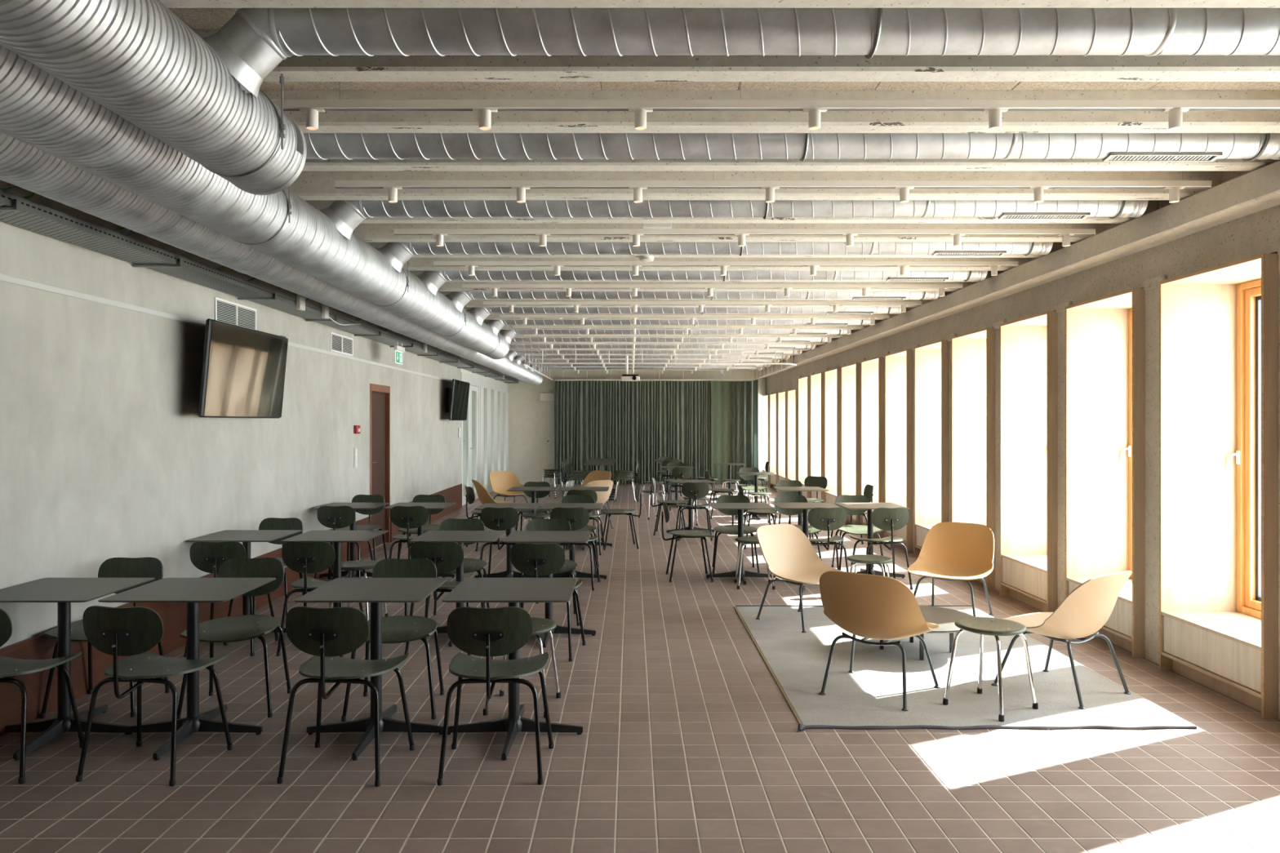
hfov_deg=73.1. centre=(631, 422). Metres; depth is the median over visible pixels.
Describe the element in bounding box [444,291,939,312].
duct
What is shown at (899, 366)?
window
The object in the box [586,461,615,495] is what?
cafe table
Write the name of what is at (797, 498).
chair
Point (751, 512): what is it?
chair
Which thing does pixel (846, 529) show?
chair
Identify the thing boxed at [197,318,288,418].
television
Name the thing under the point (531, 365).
duct
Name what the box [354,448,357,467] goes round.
switch panel
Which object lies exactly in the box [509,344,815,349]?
duct
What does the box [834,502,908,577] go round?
cafe table
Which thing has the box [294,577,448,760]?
cafe table
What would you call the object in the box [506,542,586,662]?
chair
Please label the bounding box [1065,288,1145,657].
window
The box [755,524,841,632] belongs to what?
lounge chair
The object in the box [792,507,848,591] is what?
chair
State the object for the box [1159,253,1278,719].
window
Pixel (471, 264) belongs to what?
track light
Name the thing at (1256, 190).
beam
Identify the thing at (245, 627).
chair
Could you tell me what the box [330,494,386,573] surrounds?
chair
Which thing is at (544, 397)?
speaker grille
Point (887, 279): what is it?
grille
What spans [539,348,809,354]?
track light
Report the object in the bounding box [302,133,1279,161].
duct
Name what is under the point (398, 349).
exit sign
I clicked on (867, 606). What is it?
lounge chair
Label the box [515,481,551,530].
chair
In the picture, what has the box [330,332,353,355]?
air vent
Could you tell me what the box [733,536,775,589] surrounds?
round stool
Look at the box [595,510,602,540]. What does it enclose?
round stool
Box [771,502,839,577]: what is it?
cafe table
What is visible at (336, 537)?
cafe table
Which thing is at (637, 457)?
chair
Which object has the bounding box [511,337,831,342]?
duct
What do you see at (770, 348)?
grille
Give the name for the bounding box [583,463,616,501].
cafe table
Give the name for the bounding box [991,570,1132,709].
lounge chair
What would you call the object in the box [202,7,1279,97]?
duct
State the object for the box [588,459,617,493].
cafe table
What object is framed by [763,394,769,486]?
window
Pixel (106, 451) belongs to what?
wall
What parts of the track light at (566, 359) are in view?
rail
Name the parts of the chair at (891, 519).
leg, seat, leg, backrest, leg, leg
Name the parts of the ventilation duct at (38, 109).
hanger rod, hanger rod, hanger rod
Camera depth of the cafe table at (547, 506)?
8.58 m
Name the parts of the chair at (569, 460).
seat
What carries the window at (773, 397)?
in the wall at (1258, 233)
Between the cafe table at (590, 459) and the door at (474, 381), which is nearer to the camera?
the door at (474, 381)
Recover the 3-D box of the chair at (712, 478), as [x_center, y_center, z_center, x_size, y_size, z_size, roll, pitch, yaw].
[1.463,1.172,17.399,0.516,0.776,0.489,0,0,-1]
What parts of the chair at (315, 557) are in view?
leg, backrest, seat, leg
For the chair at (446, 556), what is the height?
0.776 m
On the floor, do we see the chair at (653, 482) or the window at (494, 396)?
the chair at (653, 482)
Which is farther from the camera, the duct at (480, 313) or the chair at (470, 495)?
the chair at (470, 495)
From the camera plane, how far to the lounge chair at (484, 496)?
12.51 m
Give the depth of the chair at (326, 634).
3.71 m
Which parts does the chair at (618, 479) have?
leg, seat, leg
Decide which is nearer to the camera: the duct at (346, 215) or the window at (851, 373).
the duct at (346, 215)
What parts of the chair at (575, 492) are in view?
backrest, leg, seat, leg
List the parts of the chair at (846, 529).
leg, leg, backrest, seat, leg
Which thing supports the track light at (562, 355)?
hanging from the ceiling
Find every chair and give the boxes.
[0,608,84,784]
[40,557,169,719]
[75,605,232,786]
[177,557,291,719]
[183,541,278,657]
[227,517,304,616]
[276,541,365,657]
[276,606,414,786]
[314,505,373,579]
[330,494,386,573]
[341,558,444,721]
[389,506,444,577]
[397,494,445,559]
[404,541,486,656]
[427,518,489,615]
[436,606,554,786]
[465,485,506,551]
[471,479,515,529]
[477,506,534,577]
[488,471,527,502]
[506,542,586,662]
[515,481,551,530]
[519,518,579,626]
[550,506,599,591]
[559,494,599,573]
[560,462,585,496]
[563,460,586,493]
[563,489,605,555]
[565,459,588,486]
[567,457,589,486]
[569,457,591,486]
[580,470,611,515]
[583,480,613,528]
[600,484,642,549]
[613,460,639,496]
[613,462,639,502]
[614,457,637,486]
[614,459,638,491]
[615,457,637,488]
[649,478,687,535]
[656,456,675,489]
[658,459,681,496]
[660,499,714,582]
[664,462,688,502]
[667,466,693,510]
[674,482,712,541]
[691,461,717,501]
[705,470,737,519]
[711,494,759,573]
[737,484,779,549]
[738,467,766,502]
[744,461,770,501]
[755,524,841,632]
[773,494,822,560]
[774,480,813,538]
[788,475,827,533]
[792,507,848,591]
[819,570,940,711]
[830,484,873,549]
[831,494,885,572]
[849,506,912,590]
[907,521,994,617]
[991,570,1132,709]
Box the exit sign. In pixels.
[394,342,404,364]
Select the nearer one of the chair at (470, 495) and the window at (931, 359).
the window at (931, 359)
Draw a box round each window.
[480,377,508,493]
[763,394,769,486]
[769,392,777,488]
[777,391,787,480]
[787,388,798,480]
[798,375,810,497]
[810,372,824,502]
[824,367,841,505]
[841,362,861,524]
[861,356,884,537]
[884,349,913,551]
[914,339,948,555]
[951,327,995,589]
[1000,311,1057,612]
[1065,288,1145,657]
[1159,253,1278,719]
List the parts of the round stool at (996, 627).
leg, leg, seat, leg, leg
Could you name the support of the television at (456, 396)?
attached to the wall at (106, 451)
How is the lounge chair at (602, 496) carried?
on the floor
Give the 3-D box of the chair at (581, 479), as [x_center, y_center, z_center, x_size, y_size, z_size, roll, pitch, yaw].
[-1.157,1.172,17.199,0.516,0.776,0.489,0,0,-2]
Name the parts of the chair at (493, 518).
leg, leg, seat, backrest, leg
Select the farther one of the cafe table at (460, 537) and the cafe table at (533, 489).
the cafe table at (533, 489)
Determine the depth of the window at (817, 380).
15.99 m
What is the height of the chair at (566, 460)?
0.776 m
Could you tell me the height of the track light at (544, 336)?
0.280 m
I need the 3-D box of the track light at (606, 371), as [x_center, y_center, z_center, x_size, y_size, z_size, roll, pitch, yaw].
[0.775,-1.350,21.203,4.790,0.280,0.049,0,0,0]
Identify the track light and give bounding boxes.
[271,81,1279,130]
[334,170,1212,203]
[394,223,1095,246]
[433,257,1018,275]
[462,284,963,296]
[483,299,921,312]
[499,315,888,324]
[512,325,863,334]
[522,350,796,380]
[523,333,842,342]
[532,342,824,349]
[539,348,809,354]
[546,354,797,359]
[551,358,786,362]
[561,366,766,370]
[565,369,758,373]
[570,364,768,367]
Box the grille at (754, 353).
[754,352,783,354]
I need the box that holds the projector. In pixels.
[620,355,639,381]
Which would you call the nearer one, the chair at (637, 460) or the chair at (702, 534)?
the chair at (702, 534)
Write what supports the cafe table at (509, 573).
on the floor
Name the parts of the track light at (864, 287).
rail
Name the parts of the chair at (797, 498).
backrest, seat, leg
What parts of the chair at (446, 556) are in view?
leg, leg, backrest, leg, seat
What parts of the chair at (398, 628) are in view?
leg, leg, seat, backrest, leg, leg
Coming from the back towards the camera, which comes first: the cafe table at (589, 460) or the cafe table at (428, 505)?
the cafe table at (589, 460)
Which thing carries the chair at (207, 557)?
on the floor
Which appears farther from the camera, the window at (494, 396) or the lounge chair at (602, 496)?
the window at (494, 396)
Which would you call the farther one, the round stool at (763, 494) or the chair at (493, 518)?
the round stool at (763, 494)
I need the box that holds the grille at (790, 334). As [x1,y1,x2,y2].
[789,333,826,335]
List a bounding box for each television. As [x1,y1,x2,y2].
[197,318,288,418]
[445,378,469,420]
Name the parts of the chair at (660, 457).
seat, backrest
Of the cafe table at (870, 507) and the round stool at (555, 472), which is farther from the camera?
the round stool at (555, 472)
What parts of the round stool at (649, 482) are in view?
seat, leg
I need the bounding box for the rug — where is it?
[733,605,1196,732]
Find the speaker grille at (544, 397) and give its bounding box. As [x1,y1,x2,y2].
[540,393,553,400]
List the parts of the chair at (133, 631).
leg, backrest, leg, leg, seat, leg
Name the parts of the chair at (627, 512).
leg, leg, seat, seat frame, leg, leg, backrest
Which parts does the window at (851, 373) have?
panel, panel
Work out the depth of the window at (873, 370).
12.47 m
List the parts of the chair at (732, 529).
leg, leg, backrest, seat, leg, leg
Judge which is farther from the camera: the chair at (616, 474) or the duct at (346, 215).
the chair at (616, 474)
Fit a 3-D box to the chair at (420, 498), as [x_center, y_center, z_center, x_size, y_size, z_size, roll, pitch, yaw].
[-2.200,1.172,9.177,0.489,0.776,0.516,0,0,1]
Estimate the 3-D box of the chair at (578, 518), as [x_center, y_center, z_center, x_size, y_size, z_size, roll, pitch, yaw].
[-0.560,1.172,8.213,0.489,0.776,0.516,0,0,3]
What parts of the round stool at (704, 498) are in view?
leg, seat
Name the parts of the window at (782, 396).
panel, panel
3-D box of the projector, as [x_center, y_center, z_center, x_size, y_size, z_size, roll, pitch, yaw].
[-0.020,-1.130,16.889,0.380,0.620,0.302,0,0,0]
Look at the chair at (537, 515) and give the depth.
10.33 m
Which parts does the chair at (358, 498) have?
leg, seat, backrest, leg, leg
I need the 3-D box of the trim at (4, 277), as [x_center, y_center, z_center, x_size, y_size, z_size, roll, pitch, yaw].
[-3.144,-0.726,7.275,0.012,0.036,17.350,0,0,0]
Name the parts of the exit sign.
sign plate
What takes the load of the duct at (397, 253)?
attached to the ceiling
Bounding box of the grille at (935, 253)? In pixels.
[932,250,1006,256]
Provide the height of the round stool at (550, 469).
0.451 m
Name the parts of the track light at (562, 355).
rail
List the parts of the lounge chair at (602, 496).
leg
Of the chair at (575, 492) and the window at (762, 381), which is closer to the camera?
the chair at (575, 492)
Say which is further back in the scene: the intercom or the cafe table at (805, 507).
the intercom
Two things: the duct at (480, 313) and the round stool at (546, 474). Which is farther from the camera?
the round stool at (546, 474)
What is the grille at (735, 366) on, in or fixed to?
attached to the duct at (531, 365)
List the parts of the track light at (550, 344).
rail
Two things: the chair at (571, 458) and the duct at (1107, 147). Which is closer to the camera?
the duct at (1107, 147)
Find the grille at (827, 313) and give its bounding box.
[826,311,873,315]
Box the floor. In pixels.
[0,484,1279,852]
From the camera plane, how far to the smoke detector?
6.77 m
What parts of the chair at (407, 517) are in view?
leg, leg, seat, backrest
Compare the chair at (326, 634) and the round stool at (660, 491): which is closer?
the chair at (326, 634)
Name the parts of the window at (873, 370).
panel, panel, head panel, panel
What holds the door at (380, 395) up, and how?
in the wall at (106, 451)
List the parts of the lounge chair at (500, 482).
under frame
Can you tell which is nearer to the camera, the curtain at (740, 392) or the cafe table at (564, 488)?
the cafe table at (564, 488)
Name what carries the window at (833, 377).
in the wall at (1258, 233)
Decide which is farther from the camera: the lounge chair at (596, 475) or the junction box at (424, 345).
the lounge chair at (596, 475)
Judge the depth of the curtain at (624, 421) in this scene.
21.54 m
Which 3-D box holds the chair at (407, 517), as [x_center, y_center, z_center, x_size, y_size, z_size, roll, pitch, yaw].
[-2.100,1.172,8.353,0.489,0.776,0.516,0,0,0]
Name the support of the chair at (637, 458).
on the floor
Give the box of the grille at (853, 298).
[852,297,906,300]
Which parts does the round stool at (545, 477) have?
seat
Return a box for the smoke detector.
[639,255,653,262]
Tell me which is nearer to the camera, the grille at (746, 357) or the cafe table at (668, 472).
the grille at (746, 357)
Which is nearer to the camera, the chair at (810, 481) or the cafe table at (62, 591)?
the cafe table at (62, 591)
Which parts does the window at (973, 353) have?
panel, head panel, panel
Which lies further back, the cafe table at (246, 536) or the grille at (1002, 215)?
the cafe table at (246, 536)
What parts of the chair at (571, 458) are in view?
seat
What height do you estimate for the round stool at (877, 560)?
0.451 m
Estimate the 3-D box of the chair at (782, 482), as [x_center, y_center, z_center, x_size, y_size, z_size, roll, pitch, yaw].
[2.149,1.172,11.537,0.489,0.776,0.516,0,0,-1]
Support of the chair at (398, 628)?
on the floor
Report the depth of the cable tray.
5.44 m
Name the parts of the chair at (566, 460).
seat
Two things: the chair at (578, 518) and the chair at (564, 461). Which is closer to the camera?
the chair at (578, 518)
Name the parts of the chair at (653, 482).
backrest, leg, leg, seat, leg, leg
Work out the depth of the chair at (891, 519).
8.00 m
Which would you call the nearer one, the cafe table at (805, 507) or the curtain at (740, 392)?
the cafe table at (805, 507)
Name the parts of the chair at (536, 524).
leg, backrest, seat, leg, leg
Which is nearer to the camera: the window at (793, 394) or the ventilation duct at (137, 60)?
the ventilation duct at (137, 60)
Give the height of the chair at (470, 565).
0.776 m
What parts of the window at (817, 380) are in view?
panel, panel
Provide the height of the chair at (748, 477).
0.776 m
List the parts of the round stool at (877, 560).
leg, leg, seat, leg, leg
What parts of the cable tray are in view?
cord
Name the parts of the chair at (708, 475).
backrest, leg, leg, seat frame, seat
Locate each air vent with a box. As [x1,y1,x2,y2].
[214,297,256,329]
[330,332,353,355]
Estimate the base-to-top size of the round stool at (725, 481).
0.451 m
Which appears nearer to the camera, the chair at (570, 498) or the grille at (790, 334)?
the chair at (570, 498)
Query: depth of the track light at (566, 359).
17.66 m
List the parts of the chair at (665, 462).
backrest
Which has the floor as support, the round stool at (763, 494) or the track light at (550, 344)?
the round stool at (763, 494)
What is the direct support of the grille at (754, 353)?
attached to the duct at (511, 354)
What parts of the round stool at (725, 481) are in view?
seat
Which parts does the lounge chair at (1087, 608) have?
leg, leg, under frame, leg, leg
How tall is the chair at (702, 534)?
0.776 m
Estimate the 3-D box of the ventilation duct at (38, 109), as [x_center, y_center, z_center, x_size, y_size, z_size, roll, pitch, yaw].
[-1.937,-1.112,5.545,0.390,0.400,13.850,0,0,0]
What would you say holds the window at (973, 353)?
in the wall at (1258, 233)
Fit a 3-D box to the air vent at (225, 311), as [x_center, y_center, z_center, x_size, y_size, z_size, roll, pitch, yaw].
[-3.145,-0.851,6.875,0.010,0.198,0.710,0,0,0]
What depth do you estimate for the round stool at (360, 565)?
6.74 m
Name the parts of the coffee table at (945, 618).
leg, leg, leg, leg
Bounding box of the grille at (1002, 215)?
[998,212,1090,219]
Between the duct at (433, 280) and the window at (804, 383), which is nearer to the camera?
the duct at (433, 280)
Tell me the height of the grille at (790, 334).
0.037 m
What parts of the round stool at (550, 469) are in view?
seat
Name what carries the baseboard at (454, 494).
attached to the wall at (106, 451)
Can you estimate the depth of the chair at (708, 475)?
14.11 m
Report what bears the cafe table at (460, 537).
on the floor
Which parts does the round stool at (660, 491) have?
leg, seat, leg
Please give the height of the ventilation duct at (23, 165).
0.356 m
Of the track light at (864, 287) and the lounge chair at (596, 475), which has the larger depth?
the lounge chair at (596, 475)
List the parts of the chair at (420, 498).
leg, seat, backrest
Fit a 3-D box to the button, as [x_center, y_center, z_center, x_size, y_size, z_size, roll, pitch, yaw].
[-3.127,0.077,9.838,0.047,0.095,0.115,0,0,0]
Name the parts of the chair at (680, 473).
leg, leg, backrest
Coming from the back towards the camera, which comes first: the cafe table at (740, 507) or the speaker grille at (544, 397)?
the speaker grille at (544, 397)
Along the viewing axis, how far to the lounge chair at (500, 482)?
14.87 m
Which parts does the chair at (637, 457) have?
seat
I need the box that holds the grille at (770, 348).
[764,346,795,349]
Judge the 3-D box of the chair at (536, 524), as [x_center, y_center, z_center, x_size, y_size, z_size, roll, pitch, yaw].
[-0.658,1.172,6.837,0.489,0.776,0.516,0,0,-5]
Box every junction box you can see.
[296,295,305,311]
[321,305,328,319]
[422,343,426,352]
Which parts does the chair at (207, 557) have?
leg, backrest, leg, leg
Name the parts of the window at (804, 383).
panel, panel, panel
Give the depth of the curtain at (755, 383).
21.05 m
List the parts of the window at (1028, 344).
sill, panel, head panel, panel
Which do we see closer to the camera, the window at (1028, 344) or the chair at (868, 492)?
the window at (1028, 344)
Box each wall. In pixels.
[0,179,506,648]
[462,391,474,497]
[506,370,754,484]
[765,170,1279,719]
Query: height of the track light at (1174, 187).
0.280 m
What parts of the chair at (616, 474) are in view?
seat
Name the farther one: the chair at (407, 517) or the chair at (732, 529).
the chair at (732, 529)
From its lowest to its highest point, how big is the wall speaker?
0.260 m
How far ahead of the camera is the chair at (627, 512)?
10.87 m
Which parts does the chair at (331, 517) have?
leg, backrest, leg, leg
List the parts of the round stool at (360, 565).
leg, seat, leg, leg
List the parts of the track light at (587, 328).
rail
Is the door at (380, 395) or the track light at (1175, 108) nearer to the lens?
the track light at (1175, 108)
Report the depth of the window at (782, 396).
19.52 m
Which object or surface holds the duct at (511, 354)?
attached to the ceiling
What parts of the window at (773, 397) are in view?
panel, panel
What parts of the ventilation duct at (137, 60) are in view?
hanger rod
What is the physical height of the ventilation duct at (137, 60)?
0.390 m
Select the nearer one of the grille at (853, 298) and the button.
the grille at (853, 298)
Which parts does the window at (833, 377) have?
sill, panel, panel, panel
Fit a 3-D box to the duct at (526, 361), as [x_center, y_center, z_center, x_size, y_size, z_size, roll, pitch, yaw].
[0.381,-1.320,18.259,5.500,0.378,0.245,0,0,0]
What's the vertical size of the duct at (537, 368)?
0.378 m
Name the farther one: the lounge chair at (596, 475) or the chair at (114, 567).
the lounge chair at (596, 475)
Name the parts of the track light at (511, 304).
rail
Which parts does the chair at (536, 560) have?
backrest, leg, seat, leg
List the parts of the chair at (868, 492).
leg, leg, backrest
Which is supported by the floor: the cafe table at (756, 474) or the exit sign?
the cafe table at (756, 474)
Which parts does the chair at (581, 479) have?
backrest, seat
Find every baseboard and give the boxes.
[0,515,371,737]
[390,484,462,542]
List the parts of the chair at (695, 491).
leg, leg, seat, backrest, leg, leg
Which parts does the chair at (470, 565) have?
leg, backrest, seat, leg, leg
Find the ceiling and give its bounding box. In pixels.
[160,0,1279,370]
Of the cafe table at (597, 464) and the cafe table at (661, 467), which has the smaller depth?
the cafe table at (661, 467)
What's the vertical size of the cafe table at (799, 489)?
0.730 m
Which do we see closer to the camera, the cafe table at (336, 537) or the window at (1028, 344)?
the cafe table at (336, 537)
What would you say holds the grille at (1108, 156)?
attached to the duct at (1107, 147)
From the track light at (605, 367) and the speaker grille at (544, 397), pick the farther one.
the speaker grille at (544, 397)
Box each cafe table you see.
[0,577,155,760]
[97,577,275,760]
[186,529,302,645]
[280,530,388,608]
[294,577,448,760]
[312,502,390,577]
[382,502,455,577]
[408,530,506,647]
[441,577,582,760]
[474,502,542,577]
[502,530,595,647]
[506,486,559,546]
[538,502,606,579]
[559,486,612,550]
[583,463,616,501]
[585,462,617,497]
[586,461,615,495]
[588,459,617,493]
[590,458,616,490]
[653,459,682,494]
[657,466,693,507]
[666,480,715,533]
[706,502,775,584]
[712,462,746,500]
[736,472,777,519]
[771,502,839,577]
[773,486,828,546]
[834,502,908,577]
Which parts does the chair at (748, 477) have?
backrest, seat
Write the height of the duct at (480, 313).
0.379 m
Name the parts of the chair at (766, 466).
backrest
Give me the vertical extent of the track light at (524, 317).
0.280 m
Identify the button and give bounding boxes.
[353,425,360,433]
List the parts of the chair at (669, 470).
seat, backrest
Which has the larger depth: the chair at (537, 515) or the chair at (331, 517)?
the chair at (537, 515)
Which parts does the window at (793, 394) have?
panel, panel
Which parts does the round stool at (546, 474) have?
seat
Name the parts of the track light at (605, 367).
rail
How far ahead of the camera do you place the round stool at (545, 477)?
17.95 m
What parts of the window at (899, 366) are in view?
panel, panel, head panel, panel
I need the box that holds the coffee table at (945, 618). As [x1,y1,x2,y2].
[880,604,974,660]
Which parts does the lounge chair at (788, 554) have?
leg, under frame, leg, leg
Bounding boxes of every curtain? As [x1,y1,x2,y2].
[554,381,711,484]
[711,381,729,484]
[729,381,752,484]
[752,379,758,484]
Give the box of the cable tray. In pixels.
[0,186,518,383]
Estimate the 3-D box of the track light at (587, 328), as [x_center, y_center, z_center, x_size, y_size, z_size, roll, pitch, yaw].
[0.775,-1.350,11.787,4.790,0.280,0.049,0,0,0]
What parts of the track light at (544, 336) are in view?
rail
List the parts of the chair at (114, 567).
leg, seat, leg, backrest, leg, leg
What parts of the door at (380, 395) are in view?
head frame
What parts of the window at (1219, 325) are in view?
panel, sill, head panel, panel, handle, frame, sash, panel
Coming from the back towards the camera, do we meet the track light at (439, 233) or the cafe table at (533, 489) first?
the cafe table at (533, 489)
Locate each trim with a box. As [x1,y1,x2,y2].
[0,273,452,382]
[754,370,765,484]
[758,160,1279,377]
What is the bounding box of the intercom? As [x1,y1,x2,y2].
[457,427,460,438]
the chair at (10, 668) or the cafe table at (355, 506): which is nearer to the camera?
the chair at (10, 668)
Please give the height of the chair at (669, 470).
0.776 m
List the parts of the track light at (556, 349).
rail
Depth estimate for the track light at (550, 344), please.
14.12 m
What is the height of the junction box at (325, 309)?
0.115 m
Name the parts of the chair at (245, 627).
leg, leg, seat, backrest, leg, leg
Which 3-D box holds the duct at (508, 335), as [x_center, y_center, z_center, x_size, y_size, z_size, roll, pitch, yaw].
[0.609,-1.319,12.374,5.045,0.379,0.245,0,0,0]
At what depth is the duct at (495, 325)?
11.13 m
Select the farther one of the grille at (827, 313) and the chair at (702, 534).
the grille at (827, 313)
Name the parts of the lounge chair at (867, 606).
leg, leg, under frame, leg, leg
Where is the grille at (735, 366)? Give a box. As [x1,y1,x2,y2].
[734,365,755,367]
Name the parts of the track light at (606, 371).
rail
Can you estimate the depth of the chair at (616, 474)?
18.40 m
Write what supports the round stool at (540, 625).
on the floor
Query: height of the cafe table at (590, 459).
0.730 m
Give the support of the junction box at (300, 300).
attached to the cable tray
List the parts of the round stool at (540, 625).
leg, leg, leg, seat, leg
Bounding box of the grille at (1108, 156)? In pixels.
[1102,151,1222,161]
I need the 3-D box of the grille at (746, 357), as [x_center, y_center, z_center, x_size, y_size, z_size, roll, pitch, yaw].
[2.535,-1.275,17.068,0.530,0.037,0.075,0,0,0]
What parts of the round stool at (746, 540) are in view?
leg, leg, seat, leg, leg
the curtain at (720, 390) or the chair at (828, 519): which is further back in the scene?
the curtain at (720, 390)
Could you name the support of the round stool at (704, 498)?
on the floor
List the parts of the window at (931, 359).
panel, sill, head panel, panel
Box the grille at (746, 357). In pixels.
[746,357,773,359]
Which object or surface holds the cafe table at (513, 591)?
on the floor
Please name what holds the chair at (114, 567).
on the floor
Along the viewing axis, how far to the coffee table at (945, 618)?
5.82 m
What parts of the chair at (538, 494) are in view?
leg, seat, backrest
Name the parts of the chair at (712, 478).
backrest, seat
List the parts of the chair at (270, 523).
leg, seat, backrest, leg, leg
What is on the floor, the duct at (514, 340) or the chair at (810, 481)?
the chair at (810, 481)
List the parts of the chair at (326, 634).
leg, leg, backrest, seat, leg, leg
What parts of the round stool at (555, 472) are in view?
seat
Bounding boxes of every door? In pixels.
[369,383,390,548]
[461,372,479,506]
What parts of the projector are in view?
plate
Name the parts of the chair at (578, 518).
backrest, leg, seat, leg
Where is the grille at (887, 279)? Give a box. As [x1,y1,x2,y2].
[885,277,948,281]
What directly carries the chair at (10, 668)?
on the floor
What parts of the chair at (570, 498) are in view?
backrest, seat, leg, leg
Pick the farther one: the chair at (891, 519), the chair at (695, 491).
the chair at (695, 491)
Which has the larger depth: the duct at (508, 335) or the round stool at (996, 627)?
the duct at (508, 335)
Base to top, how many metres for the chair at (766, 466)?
0.776 m
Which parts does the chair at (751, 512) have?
backrest, leg, leg, seat frame, seat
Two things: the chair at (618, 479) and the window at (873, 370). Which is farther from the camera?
the chair at (618, 479)
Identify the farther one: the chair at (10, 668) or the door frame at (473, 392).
the door frame at (473, 392)
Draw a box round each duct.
[0,0,306,195]
[0,44,509,359]
[0,131,542,385]
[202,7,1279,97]
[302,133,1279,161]
[319,200,1148,239]
[376,241,1053,272]
[416,271,987,295]
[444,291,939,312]
[466,306,901,324]
[484,320,871,335]
[498,329,847,343]
[506,350,801,361]
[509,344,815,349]
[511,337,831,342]
[513,355,790,365]
[521,360,779,368]
[528,364,770,372]
[536,367,762,375]
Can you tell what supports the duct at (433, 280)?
attached to the ceiling
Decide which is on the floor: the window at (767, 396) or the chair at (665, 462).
the chair at (665, 462)
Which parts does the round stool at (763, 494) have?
seat, leg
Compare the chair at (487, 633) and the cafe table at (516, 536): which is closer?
the chair at (487, 633)
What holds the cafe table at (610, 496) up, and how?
on the floor
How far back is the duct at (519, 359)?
17.02 m
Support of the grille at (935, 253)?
attached to the duct at (397, 253)
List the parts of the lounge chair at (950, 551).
leg, leg, under frame, leg, leg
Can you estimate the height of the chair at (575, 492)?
0.776 m
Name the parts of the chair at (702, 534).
backrest, leg, leg, seat frame, seat, leg, leg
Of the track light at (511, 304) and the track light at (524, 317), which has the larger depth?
the track light at (524, 317)
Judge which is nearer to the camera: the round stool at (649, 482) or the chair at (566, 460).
the round stool at (649, 482)
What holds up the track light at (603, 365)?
hanging from the ceiling
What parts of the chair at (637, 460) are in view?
seat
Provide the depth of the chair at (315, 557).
5.72 m
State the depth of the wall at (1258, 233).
5.71 m
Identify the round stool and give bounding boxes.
[328,560,388,620]
[483,617,560,718]
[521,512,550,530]
[542,468,563,492]
[542,471,564,493]
[543,473,564,496]
[543,475,564,498]
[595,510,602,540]
[638,489,664,519]
[641,480,666,505]
[678,496,711,528]
[721,479,740,495]
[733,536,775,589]
[746,492,772,523]
[846,554,892,577]
[942,617,1038,721]
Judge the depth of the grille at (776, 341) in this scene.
13.50 m
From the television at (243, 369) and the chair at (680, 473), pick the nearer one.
the television at (243, 369)
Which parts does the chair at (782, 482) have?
backrest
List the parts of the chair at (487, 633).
leg, leg, backrest, seat, leg, leg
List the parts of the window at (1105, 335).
panel, sill, panel, head panel, handle, frame, panel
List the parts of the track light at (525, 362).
rail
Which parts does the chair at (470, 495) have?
backrest, seat, leg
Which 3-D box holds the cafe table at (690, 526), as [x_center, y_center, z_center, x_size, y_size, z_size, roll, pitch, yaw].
[0.840,1.195,12.250,0.690,0.730,0.690,0,0,-6]
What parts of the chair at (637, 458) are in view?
seat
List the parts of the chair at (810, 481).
seat, backrest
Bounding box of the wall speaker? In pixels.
[539,391,554,401]
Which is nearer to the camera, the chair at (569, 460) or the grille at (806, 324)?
the grille at (806, 324)
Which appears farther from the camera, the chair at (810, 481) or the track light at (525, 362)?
the track light at (525, 362)
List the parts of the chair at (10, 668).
backrest, leg, seat, leg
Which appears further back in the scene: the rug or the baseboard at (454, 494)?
the baseboard at (454, 494)
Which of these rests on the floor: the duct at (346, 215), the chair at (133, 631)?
the chair at (133, 631)
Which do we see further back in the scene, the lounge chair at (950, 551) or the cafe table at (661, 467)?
the cafe table at (661, 467)
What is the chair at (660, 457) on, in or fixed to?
on the floor
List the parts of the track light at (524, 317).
rail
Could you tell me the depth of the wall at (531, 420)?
21.92 m
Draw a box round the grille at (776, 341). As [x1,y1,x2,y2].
[775,340,810,342]
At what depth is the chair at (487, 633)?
3.70 m
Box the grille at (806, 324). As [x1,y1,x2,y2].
[805,323,848,325]
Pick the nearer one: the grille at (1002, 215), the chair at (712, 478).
the grille at (1002, 215)
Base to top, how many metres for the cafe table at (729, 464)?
0.730 m
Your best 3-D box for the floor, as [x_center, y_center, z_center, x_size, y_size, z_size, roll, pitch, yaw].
[0.325,1.630,10.210,7.150,0.140,23.620,0,0,0]
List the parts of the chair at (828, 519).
leg, seat, backrest, leg, leg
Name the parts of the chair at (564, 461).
backrest, seat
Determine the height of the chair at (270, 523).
0.776 m
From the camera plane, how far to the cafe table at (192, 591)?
4.30 m
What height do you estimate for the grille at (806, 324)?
0.037 m
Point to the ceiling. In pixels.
(307, 77)
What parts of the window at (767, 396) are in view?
panel, panel, panel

